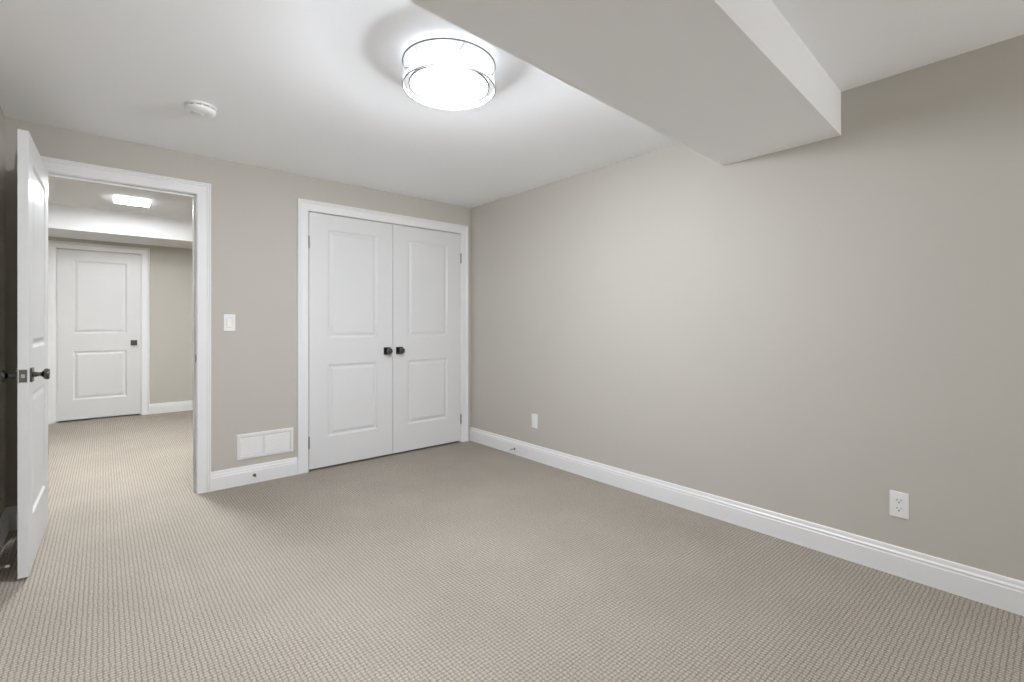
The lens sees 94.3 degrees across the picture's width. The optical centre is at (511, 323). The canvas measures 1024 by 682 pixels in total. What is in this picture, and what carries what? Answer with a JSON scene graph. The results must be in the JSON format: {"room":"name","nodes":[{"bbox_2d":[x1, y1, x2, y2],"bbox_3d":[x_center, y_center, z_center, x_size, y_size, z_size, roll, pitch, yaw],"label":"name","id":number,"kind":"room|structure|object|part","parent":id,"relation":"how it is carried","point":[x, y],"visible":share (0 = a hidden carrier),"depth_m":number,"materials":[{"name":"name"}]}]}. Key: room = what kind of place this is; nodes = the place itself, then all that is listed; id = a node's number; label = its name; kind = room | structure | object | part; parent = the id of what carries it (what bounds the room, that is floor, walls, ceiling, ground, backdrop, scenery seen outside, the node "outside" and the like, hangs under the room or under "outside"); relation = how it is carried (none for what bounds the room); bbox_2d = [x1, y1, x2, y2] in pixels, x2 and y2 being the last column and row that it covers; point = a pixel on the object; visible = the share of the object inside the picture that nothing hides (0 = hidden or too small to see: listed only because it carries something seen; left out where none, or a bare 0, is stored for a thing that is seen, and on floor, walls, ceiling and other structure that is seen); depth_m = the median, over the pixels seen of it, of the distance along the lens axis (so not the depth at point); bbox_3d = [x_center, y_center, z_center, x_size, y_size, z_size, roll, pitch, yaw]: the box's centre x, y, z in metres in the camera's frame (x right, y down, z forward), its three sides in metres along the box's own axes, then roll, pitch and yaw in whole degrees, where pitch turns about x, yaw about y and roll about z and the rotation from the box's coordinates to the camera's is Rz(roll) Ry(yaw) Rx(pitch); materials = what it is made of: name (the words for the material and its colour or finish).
{"room":"empty basement bedroom","nodes":[
{"label":"empty basement bedroom","id":0,"kind":"room"},
{"bbox_2d":[0,107,5,516],"bbox_3d":[-0.853,0.002,0.281,0.100,2.312,6.180,0,0,-41],"label":"wall","id":1,"kind":"structure","parent":0,"point":[2,116],"depth_m":2.58,"materials":[{"name":"beige paint"}]},
{"bbox_2d":[0,508,8,549],"bbox_3d":[-0.848,1.092,0.364,0.016,0.132,6.059,0,0,-41],"label":"baseboard","id":2,"kind":"structure","parent":1,"relation":"attached to","point":[4,519],"depth_m":2.54,"materials":[{"name":"white wood"}]},
{"bbox_2d":[48,236,192,421],"bbox_3d":[-4.597,-0.057,6.243,4.380,2.430,0.140,0,0,-41],"label":"wall","id":3,"kind":"structure","parent":0,"point":[171,268],"depth_m":6.24,"materials":[{"name":"beige paint"}]},
{"bbox_2d":[57,249,140,420],"bbox_3d":[-5.009,0.129,5.784,0.768,2.014,0.098,0,0,-41],"label":"door","id":4,"kind":"structure","parent":3,"relation":"in","point":[99,293],"depth_m":5.78,"materials":[{"name":"white wood"}]},
{"bbox_2d":[48,240,149,423],"bbox_3d":[-5.040,0.095,5.820,0.948,2.126,0.122,0,0,-41],"label":"door frame","id":5,"kind":"structure","parent":3,"relation":"attached to","point":[53,246],"depth_m":5.72,"materials":[{"name":"white wood"}]},
{"bbox_2d":[150,400,192,413],"bbox_3d":[-3.768,1.092,6.853,2.328,0.132,0.016,0,0,-41],"label":"baseboard","id":6,"kind":"structure","parent":3,"relation":"attached to","point":[166,407],"depth_m":6.24,"materials":[{"name":"white wood"}]},
{"bbox_2d":[48,177,192,219],"bbox_3d":[-3.421,-1.322,4.801,4.480,0.100,3.780,0,0,-41],"label":"ceiling","id":7,"kind":"structure","parent":0,"point":[60,191],"depth_m":4.85,"materials":[{"name":"white paint"}]},
{"bbox_2d":[48,203,192,248],"bbox_3d":[-4.326,-1.153,5.928,4.380,0.279,0.690,0,0,-41],"label":"beam","id":8,"kind":"structure","parent":7,"relation":"attached to","point":[64,221],"depth_m":5.44,"materials":[{"name":"white paint"}]},
{"bbox_2d":[114,195,150,206],"bbox_3d":[-3.899,-1.261,4.877,0.292,0.022,0.292,0,0,-41],"label":"recessed light","id":9,"kind":"object","parent":7,"relation":"in","point":[117,199],"visible":1,"depth_m":4.84,"materials":[{"name":"white plastic"}]},
{"bbox_2d":[6,118,470,506],"bbox_3d":[-2.111,-0.107,3.356,4.380,2.530,0.120,0,0,-41],"label":"wall","id":10,"kind":"structure","parent":0,"point":[254,209],"depth_m":3.42,"materials":[{"name":"beige paint"}]},
{"bbox_2d":[6,506,16,530],"bbox_3d":[-2.808,1.092,2.666,0.049,0.132,0.016,0,0,-41],"label":"baseboard","id":11,"kind":"structure","parent":10,"relation":"attached to","point":[12,510],"depth_m":2.67,"materials":[{"name":"white wood"}]},
{"bbox_2d":[0,129,49,578],"bbox_3d":[-2.447,0.135,2.436,0.162,2.019,0.786,0,0,-40],"label":"door","id":12,"kind":"structure","parent":10,"relation":"in","point":[32,374],"depth_m":2.20,"materials":[{"name":"white wood"}]},
{"bbox_3d":[-2.288,0.235,2.159,0.055,0.052,0.052,0,0,-40],"label":"knob","id":13,"kind":"part","parent":12,"relation":"part of","materials":[{"name":"black metal"}]},
{"bbox_3d":[-2.203,0.235,2.140,0.026,0.058,0.002,0,0,-40],"label":"latch plate","id":14,"kind":"part","parent":12,"relation":"part of","materials":[{"name":"silver metal"}]},
{"bbox_3d":[-2.206,0.235,2.227,0.055,0.052,0.052,0,0,-40],"label":"knob","id":15,"kind":"part","parent":12,"relation":"part of","materials":[{"name":"black metal"}]},
{"bbox_2d":[41,156,210,493],"bbox_3d":[-2.481,0.095,3.037,0.930,2.126,0.164,0,0,-41],"label":"door frame","id":16,"kind":"structure","parent":10,"relation":"attached to","point":[200,192],"depth_m":3.25,"materials":[{"name":"white wood"}]},
{"bbox_2d":[224,314,234,330],"bbox_3d":[-2.001,-0.010,3.364,0.070,0.118,0.011,0,0,-41],"label":"light switch","id":17,"kind":"object","parent":10,"relation":"attached to","point":[229,319],"visible":1,"depth_m":3.36,"materials":[{"name":"white plastic"}]},
{"bbox_2d":[211,457,297,490],"bbox_3d":[-1.869,1.092,3.474,0.569,0.132,0.016,0,0,-41],"label":"baseboard","id":18,"kind":"structure","parent":10,"relation":"attached to","point":[238,476],"depth_m":3.46,"materials":[{"name":"white wood"}]},
{"bbox_2d":[236,427,292,460],"bbox_3d":[-1.819,0.885,3.514,0.385,0.184,0.021,0,0,-41],"label":"air vent","id":19,"kind":"object","parent":10,"relation":"in","point":[271,442],"visible":1,"depth_m":3.50,"materials":[{"name":"white metal"}]},
{"bbox_2d":[308,212,392,469],"bbox_3d":[-1.315,0.131,3.938,0.719,2.019,0.098,0,0,-41],"label":"door","id":20,"kind":"structure","parent":10,"relation":"in","point":[351,259],"depth_m":3.94,"materials":[{"name":"white wood"}]},
{"bbox_3d":[-1.068,0.235,4.121,0.052,0.052,0.055,0,0,-41],"label":"knob","id":21,"kind":"part","parent":20,"relation":"part of","materials":[{"name":"black metal"}]},
{"bbox_2d":[297,198,467,474],"bbox_3d":[-1.083,0.095,4.226,1.603,2.126,0.142,0,0,-41],"label":"door frame","id":22,"kind":"structure","parent":10,"relation":"attached to","point":[304,206],"depth_m":3.71,"materials":[{"name":"white wood"}]},
{"bbox_2d":[393,224,461,452],"bbox_3d":[-0.764,0.131,4.412,0.727,2.019,0.098,0,0,-41],"label":"door","id":23,"kind":"structure","parent":10,"relation":"in","point":[426,263],"depth_m":4.40,"materials":[{"name":"white wood"}]},
{"bbox_2d":[0,410,1023,681],"bbox_3d":[-1.360,1.218,2.484,4.580,0.120,10.180,0,0,-41],"label":"floor","id":24,"kind":"structure","parent":0,"point":[468,561],"depth_m":2.10,"materials":[{"name":"carpet"}]},
{"bbox_2d":[0,0,1023,207],"bbox_3d":[0.394,-1.204,1.356,3.393,0.100,6.181,0,0,-41],"label":"ceiling","id":25,"kind":"structure","parent":0,"point":[310,88],"depth_m":2.23,"materials":[{"name":"white paint"}]},
{"bbox_2d":[184,100,216,117],"bbox_3d":[-1.650,-1.131,2.518,0.147,0.046,0.147,0,0,-41],"label":"smoke detector","id":26,"kind":"object","parent":25,"relation":"attached to","point":[201,109],"visible":1,"depth_m":2.48,"materials":[{"name":"white plastic"}]},
{"bbox_2d":[402,37,495,109],"bbox_3d":[-0.272,-1.087,2.068,0.403,0.133,0.403,0,0,-41],"label":"ceiling lamp","id":27,"kind":"object","parent":25,"relation":"attached to","point":[443,72],"visible":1,"depth_m":1.99,"materials":[{"name":"white glass"}]},
{"bbox_2d":[409,48,488,104],"bbox_3d":[-0.272,-1.068,2.068,0.348,0.075,0.348,0,0,-41],"label":"diffuser","id":28,"kind":"object","parent":27,"relation":"attached to","point":[440,76],"depth_m":2.00,"materials":[{"name":"white glass"}]},
{"bbox_2d":[408,0,840,164],"bbox_3d":[0.278,-1.056,1.491,3.216,0.237,0.616,0,0,-43],"label":"ceiling beam","id":29,"kind":"structure","parent":25,"relation":"attached to","point":[729,81],"depth_m":1.72,"materials":[{"name":"white paint"}]},
{"bbox_2d":[471,34,1023,580],"bbox_3d":[0.370,-0.107,3.908,0.100,2.530,10.080,0,0,-41],"label":"wall","id":30,"kind":"structure","parent":0,"point":[815,332],"depth_m":2.47,"materials":[{"name":"beige paint"}]},
{"bbox_2d":[532,414,537,427],"bbox_3d":[0.192,0.823,4.033,0.007,0.118,0.070,0,0,-41],"label":"wall plate","id":31,"kind":"object","parent":30,"relation":"attached to","point":[534,416],"visible":1,"depth_m":4.03,"materials":[{"name":"white plastic"}]},
{"bbox_2d":[469,427,1023,615],"bbox_3d":[1.560,1.092,2.438,0.016,0.132,6.059,0,0,-41],"label":"baseboard","id":32,"kind":"structure","parent":30,"relation":"attached to","point":[989,588],"depth_m":2.47,"materials":[{"name":"white wood"}]},
{"bbox_2d":[890,490,908,519],"bbox_3d":[1.781,0.832,2.186,0.008,0.118,0.070,0,0,-41],"label":"power outlet","id":33,"kind":"object","parent":30,"relation":"attached to","point":[899,501],"visible":1,"depth_m":2.18,"materials":[{"name":"white plastic"}]},
{"bbox_2d":[894,497,903,512],"bbox_3d":[1.781,0.832,2.186,0.008,0.068,0.033,0,0,-41],"label":"receptacle","id":34,"kind":"object","parent":33,"relation":"attached to","point":[898,501],"depth_m":2.18,"materials":[{"name":"white plastic"}]}
]}

